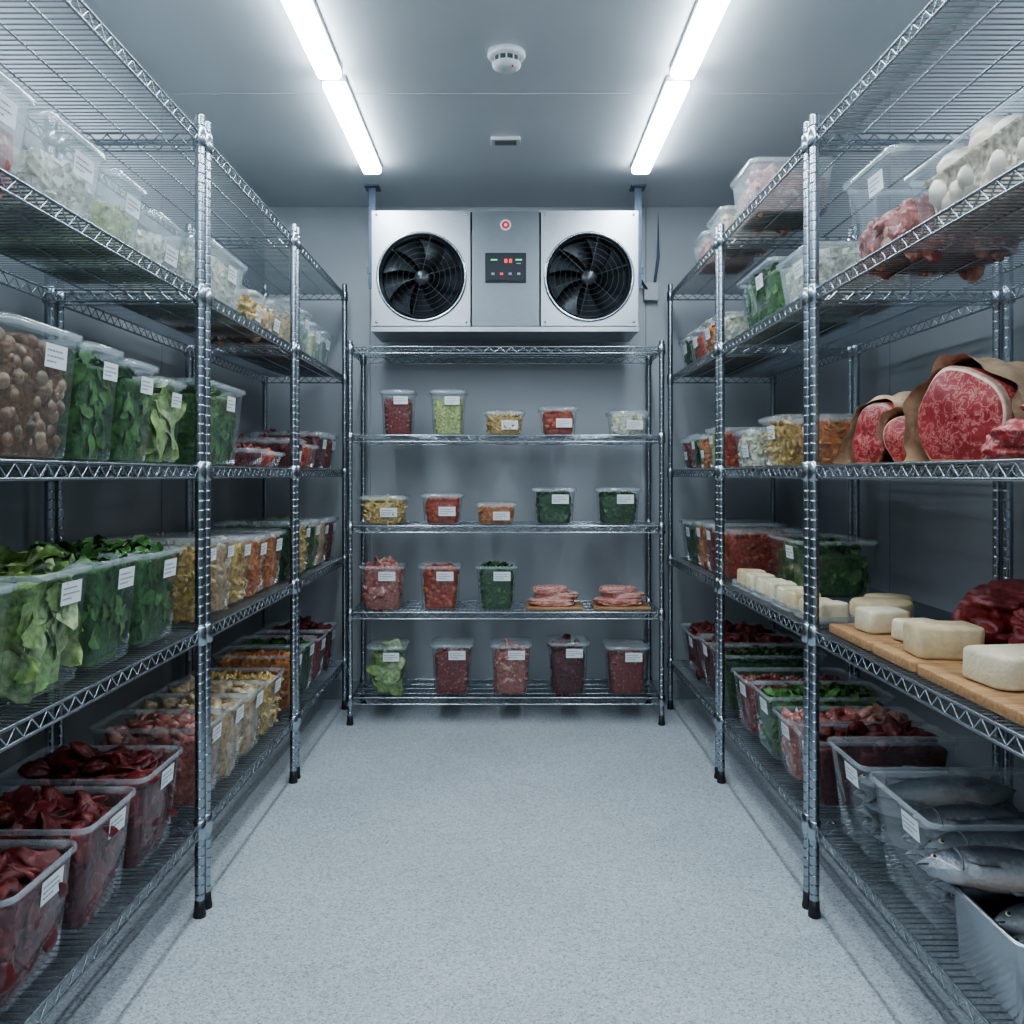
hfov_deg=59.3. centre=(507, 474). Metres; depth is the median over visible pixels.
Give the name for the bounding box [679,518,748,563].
container
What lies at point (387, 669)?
container
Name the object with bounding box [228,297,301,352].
container
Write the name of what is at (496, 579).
container
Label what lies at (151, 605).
container
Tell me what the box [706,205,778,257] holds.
container
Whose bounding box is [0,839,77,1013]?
container
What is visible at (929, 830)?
storage container
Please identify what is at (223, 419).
container
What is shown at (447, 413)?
container
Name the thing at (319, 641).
container
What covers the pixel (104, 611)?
container
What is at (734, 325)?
container
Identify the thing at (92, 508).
wall
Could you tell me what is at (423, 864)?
floor
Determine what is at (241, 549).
container
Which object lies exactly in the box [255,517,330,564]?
container
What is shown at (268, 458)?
container
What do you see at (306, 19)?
strip light
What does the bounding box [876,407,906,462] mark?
beef
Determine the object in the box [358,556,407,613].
container
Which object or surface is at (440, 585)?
container
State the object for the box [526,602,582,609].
wooden cutting board
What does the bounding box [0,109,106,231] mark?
container
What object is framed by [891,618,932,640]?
cheese block
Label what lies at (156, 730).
container
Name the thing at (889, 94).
trim
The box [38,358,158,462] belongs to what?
container
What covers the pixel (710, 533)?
container
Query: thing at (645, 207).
trim
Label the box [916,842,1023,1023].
container
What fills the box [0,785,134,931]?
container
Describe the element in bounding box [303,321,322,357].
container
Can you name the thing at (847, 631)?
wooden cutting board
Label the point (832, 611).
cheese block
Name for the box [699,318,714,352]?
container
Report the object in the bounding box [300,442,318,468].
container
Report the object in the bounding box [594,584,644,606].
slices
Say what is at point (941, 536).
wall
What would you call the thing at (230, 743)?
container
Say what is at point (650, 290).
conduit
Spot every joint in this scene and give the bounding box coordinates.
[950,579,1023,644]
[1008,608,1023,643]
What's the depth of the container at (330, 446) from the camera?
4.31 m
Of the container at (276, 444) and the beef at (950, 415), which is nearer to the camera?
the beef at (950, 415)
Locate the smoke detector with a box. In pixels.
[487,44,524,73]
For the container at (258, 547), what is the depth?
3.06 m
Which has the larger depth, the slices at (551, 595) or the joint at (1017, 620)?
the slices at (551, 595)
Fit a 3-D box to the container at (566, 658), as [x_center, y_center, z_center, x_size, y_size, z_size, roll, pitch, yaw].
[0.288,0.919,4.335,0.201,0.300,0.203,0,0,0]
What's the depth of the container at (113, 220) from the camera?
1.98 m
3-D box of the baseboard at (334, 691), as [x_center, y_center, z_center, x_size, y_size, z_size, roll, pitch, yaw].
[0.065,1.120,4.694,2.646,0.100,0.012,0,0,0]
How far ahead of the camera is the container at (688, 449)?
4.27 m
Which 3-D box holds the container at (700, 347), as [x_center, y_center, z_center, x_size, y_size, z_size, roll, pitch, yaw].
[0.997,-0.576,4.090,0.333,0.160,0.217,0,0,0]
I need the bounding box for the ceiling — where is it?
[79,0,980,206]
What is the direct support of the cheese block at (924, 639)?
on the wooden cutting board at (896, 654)
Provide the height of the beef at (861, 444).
0.180 m
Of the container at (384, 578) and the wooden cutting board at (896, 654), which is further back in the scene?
the container at (384, 578)
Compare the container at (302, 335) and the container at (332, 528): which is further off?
the container at (332, 528)
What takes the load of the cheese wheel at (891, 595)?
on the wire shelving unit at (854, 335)
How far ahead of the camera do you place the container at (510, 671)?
4.26 m
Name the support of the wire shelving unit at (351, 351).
on the floor
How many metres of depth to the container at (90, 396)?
1.85 m
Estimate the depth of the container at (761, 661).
3.54 m
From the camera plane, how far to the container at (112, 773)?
2.15 m
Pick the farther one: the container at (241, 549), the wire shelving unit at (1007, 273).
the container at (241, 549)
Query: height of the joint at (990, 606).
0.143 m
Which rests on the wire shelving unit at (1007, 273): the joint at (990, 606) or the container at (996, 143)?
the container at (996, 143)
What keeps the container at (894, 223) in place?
on the wire shelving unit at (1007, 273)
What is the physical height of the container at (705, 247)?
0.139 m
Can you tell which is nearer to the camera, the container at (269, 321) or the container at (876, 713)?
the container at (876, 713)
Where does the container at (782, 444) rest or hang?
on the wire shelving unit at (854, 335)
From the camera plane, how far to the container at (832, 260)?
2.53 m
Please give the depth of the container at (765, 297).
3.00 m
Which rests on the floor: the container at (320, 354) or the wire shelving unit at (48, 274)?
the wire shelving unit at (48, 274)
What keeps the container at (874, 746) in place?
on the wire shelving unit at (854, 335)
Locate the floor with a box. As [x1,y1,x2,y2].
[0,700,1017,1023]
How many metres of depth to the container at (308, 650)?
3.82 m
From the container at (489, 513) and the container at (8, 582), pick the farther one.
the container at (489, 513)
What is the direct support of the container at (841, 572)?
on the wire shelving unit at (854, 335)
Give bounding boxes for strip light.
[281,0,342,79]
[321,77,381,173]
[631,77,690,173]
[669,0,729,79]
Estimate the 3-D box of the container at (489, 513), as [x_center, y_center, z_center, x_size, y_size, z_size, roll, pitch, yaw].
[-0.057,0.183,4.335,0.201,0.110,0.203,0,0,0]
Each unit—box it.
[0,0,206,1023]
[54,121,297,909]
[192,227,347,778]
[346,340,665,725]
[364,184,645,341]
[667,227,852,778]
[717,121,1002,909]
[807,0,1023,1023]
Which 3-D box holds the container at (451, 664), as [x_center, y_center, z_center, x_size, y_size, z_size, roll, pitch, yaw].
[-0.267,0.916,4.335,0.206,0.245,0.203,0,0,0]
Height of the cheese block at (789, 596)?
0.057 m
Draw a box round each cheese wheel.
[849,597,913,617]
[863,593,912,602]
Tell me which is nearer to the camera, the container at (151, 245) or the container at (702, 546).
the container at (151, 245)
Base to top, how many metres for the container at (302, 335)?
0.192 m
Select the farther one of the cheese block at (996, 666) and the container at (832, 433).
the container at (832, 433)
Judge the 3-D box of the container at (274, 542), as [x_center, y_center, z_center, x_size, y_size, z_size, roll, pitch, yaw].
[-0.997,0.307,3.295,0.333,0.215,0.207,0,0,0]
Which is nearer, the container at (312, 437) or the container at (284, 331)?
the container at (284, 331)
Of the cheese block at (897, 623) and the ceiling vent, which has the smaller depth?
the cheese block at (897, 623)
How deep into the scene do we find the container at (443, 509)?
4.27 m
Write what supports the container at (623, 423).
on the wire shelving unit at (351, 351)
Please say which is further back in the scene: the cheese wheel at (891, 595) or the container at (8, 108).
the cheese wheel at (891, 595)
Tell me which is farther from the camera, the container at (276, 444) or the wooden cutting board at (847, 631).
the container at (276, 444)
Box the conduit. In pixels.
[642,222,659,301]
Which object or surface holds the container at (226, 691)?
on the wire shelving unit at (185, 336)
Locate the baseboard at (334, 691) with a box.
[300,680,714,699]
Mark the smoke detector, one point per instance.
(504, 58)
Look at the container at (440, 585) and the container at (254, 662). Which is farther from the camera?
the container at (440, 585)
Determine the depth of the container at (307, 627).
4.27 m
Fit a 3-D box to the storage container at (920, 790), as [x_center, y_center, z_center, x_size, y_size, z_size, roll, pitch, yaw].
[1.062,0.805,2.245,0.460,0.235,0.254,0,0,0]
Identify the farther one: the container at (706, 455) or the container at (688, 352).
the container at (688, 352)
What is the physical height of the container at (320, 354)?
0.169 m
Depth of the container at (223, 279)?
2.65 m
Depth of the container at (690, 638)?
4.17 m
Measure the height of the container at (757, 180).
0.210 m
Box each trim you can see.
[161,98,161,698]
[370,207,645,663]
[889,94,889,710]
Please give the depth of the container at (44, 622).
1.67 m
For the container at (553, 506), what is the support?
on the wire shelving unit at (351, 351)
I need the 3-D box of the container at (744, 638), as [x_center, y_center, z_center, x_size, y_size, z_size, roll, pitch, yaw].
[1.044,0.812,3.885,0.423,0.287,0.224,0,0,0]
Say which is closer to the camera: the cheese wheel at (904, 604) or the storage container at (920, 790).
the storage container at (920, 790)
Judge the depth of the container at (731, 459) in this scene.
3.53 m
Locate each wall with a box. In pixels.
[0,2,264,796]
[265,207,775,679]
[776,2,1023,811]
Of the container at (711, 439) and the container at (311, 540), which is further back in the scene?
the container at (311, 540)
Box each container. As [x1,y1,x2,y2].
[0,69,36,198]
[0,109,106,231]
[0,167,147,255]
[0,311,82,459]
[0,545,92,706]
[0,582,18,680]
[0,741,182,869]
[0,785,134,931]
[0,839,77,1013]
[5,541,141,667]
[7,340,124,461]
[18,535,183,646]
[36,209,187,283]
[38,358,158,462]
[89,707,226,804]
[98,375,186,463]
[104,535,220,623]
[113,237,247,319]
[117,532,236,610]
[124,693,246,779]
[129,378,245,465]
[153,680,266,754]
[168,288,267,329]
[177,532,270,596]
[181,667,284,733]
[187,528,284,588]
[188,444,266,469]
[211,299,285,348]
[213,645,302,708]
[215,519,301,578]
[216,533,254,603]
[226,519,312,572]
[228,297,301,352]
[230,635,316,693]
[233,433,306,471]
[234,446,282,466]
[240,516,322,568]
[246,630,327,680]
[251,429,329,472]
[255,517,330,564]
[263,616,337,668]
[269,308,311,349]
[269,516,338,560]
[284,433,337,468]
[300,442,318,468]
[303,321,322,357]
[315,330,332,362]
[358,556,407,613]
[359,494,409,524]
[366,639,409,696]
[379,389,417,434]
[418,562,462,608]
[420,492,464,523]
[429,389,467,434]
[430,637,474,693]
[475,501,516,524]
[475,560,517,608]
[484,410,524,436]
[490,637,531,696]
[531,487,576,523]
[538,406,578,434]
[546,633,589,699]
[594,487,641,523]
[602,639,649,692]
[605,410,649,434]
[678,337,698,365]
[679,437,697,468]
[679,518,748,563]
[679,620,785,679]
[687,328,706,358]
[687,431,727,468]
[691,230,752,270]
[692,519,768,567]
[695,434,733,468]
[698,629,802,690]
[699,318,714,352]
[702,521,785,572]
[704,427,714,466]
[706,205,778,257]
[710,644,825,707]
[712,311,748,341]
[712,526,802,578]
[714,427,761,466]
[730,157,835,236]
[732,427,785,466]
[733,667,862,735]
[737,256,852,327]
[749,680,895,758]
[758,414,850,468]
[768,533,878,595]
[772,703,925,779]
[776,245,910,312]
[791,414,854,464]
[792,713,959,809]
[827,736,1019,859]
[843,143,1021,283]
[869,770,1023,933]
[903,88,1023,231]
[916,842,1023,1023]
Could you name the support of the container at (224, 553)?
on the wire shelving unit at (185, 336)
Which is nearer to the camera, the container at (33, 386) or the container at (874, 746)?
the container at (33, 386)
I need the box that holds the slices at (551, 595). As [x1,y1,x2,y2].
[529,584,578,606]
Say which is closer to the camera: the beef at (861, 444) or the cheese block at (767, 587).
the beef at (861, 444)
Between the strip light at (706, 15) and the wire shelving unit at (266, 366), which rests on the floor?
the wire shelving unit at (266, 366)
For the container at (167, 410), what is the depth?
2.25 m
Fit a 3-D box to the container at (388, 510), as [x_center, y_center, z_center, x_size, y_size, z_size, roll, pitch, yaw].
[-0.593,0.170,4.335,0.225,0.160,0.203,0,0,0]
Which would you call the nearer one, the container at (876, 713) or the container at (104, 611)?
the container at (104, 611)
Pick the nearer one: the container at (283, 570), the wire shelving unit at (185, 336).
the wire shelving unit at (185, 336)
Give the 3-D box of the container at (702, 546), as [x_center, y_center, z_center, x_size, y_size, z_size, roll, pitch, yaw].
[0.997,0.305,4.010,0.333,0.211,0.177,0,0,0]
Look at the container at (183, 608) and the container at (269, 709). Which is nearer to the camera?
the container at (183, 608)
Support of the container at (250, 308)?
on the wire shelving unit at (185, 336)
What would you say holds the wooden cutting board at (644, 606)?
on the wire shelving unit at (351, 351)
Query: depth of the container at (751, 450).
3.19 m
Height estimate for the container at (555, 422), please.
0.134 m
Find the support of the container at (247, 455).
on the wire shelving unit at (185, 336)
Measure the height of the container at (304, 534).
0.233 m
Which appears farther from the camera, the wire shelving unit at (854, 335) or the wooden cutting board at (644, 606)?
the wooden cutting board at (644, 606)
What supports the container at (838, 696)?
on the wire shelving unit at (854, 335)
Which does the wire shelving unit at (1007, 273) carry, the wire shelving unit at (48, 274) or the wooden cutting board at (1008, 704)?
the wooden cutting board at (1008, 704)
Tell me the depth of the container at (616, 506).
4.27 m
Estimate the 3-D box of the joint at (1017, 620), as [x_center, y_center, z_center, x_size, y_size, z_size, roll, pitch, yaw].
[1.155,0.326,1.863,0.205,0.118,0.178,0,0,-6]
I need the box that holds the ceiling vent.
[490,136,520,145]
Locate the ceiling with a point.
(430, 99)
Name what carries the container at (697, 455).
on the wire shelving unit at (771, 366)
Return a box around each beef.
[832,391,910,463]
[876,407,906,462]
[903,353,1023,461]
[980,418,1023,458]
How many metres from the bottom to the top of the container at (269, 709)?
0.225 m
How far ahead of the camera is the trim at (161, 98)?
3.30 m
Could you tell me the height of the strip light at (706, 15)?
0.042 m
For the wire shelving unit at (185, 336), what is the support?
on the floor
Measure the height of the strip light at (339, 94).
0.042 m
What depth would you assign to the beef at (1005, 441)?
1.55 m
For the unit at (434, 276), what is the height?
0.730 m
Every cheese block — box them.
[792,597,848,622]
[854,606,910,633]
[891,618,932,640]
[903,620,984,659]
[963,644,1023,690]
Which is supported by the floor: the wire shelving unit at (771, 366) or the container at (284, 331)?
the wire shelving unit at (771, 366)
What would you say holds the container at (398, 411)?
on the wire shelving unit at (351, 351)
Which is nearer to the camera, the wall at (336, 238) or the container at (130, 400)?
the container at (130, 400)
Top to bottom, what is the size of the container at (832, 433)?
0.160 m
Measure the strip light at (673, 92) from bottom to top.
0.042 m
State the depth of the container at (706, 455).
3.90 m
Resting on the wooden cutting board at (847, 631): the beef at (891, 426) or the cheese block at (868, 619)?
the cheese block at (868, 619)
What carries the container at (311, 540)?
on the wire shelving unit at (266, 366)
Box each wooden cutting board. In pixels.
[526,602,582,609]
[591,602,650,609]
[829,623,902,651]
[873,644,962,672]
[917,664,1023,726]
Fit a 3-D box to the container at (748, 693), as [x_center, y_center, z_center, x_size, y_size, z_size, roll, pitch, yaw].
[1.042,0.823,3.270,0.420,0.200,0.234,0,0,0]
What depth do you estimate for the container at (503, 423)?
4.26 m
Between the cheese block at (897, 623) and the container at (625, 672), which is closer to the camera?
the cheese block at (897, 623)
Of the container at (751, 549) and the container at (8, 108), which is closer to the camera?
the container at (8, 108)

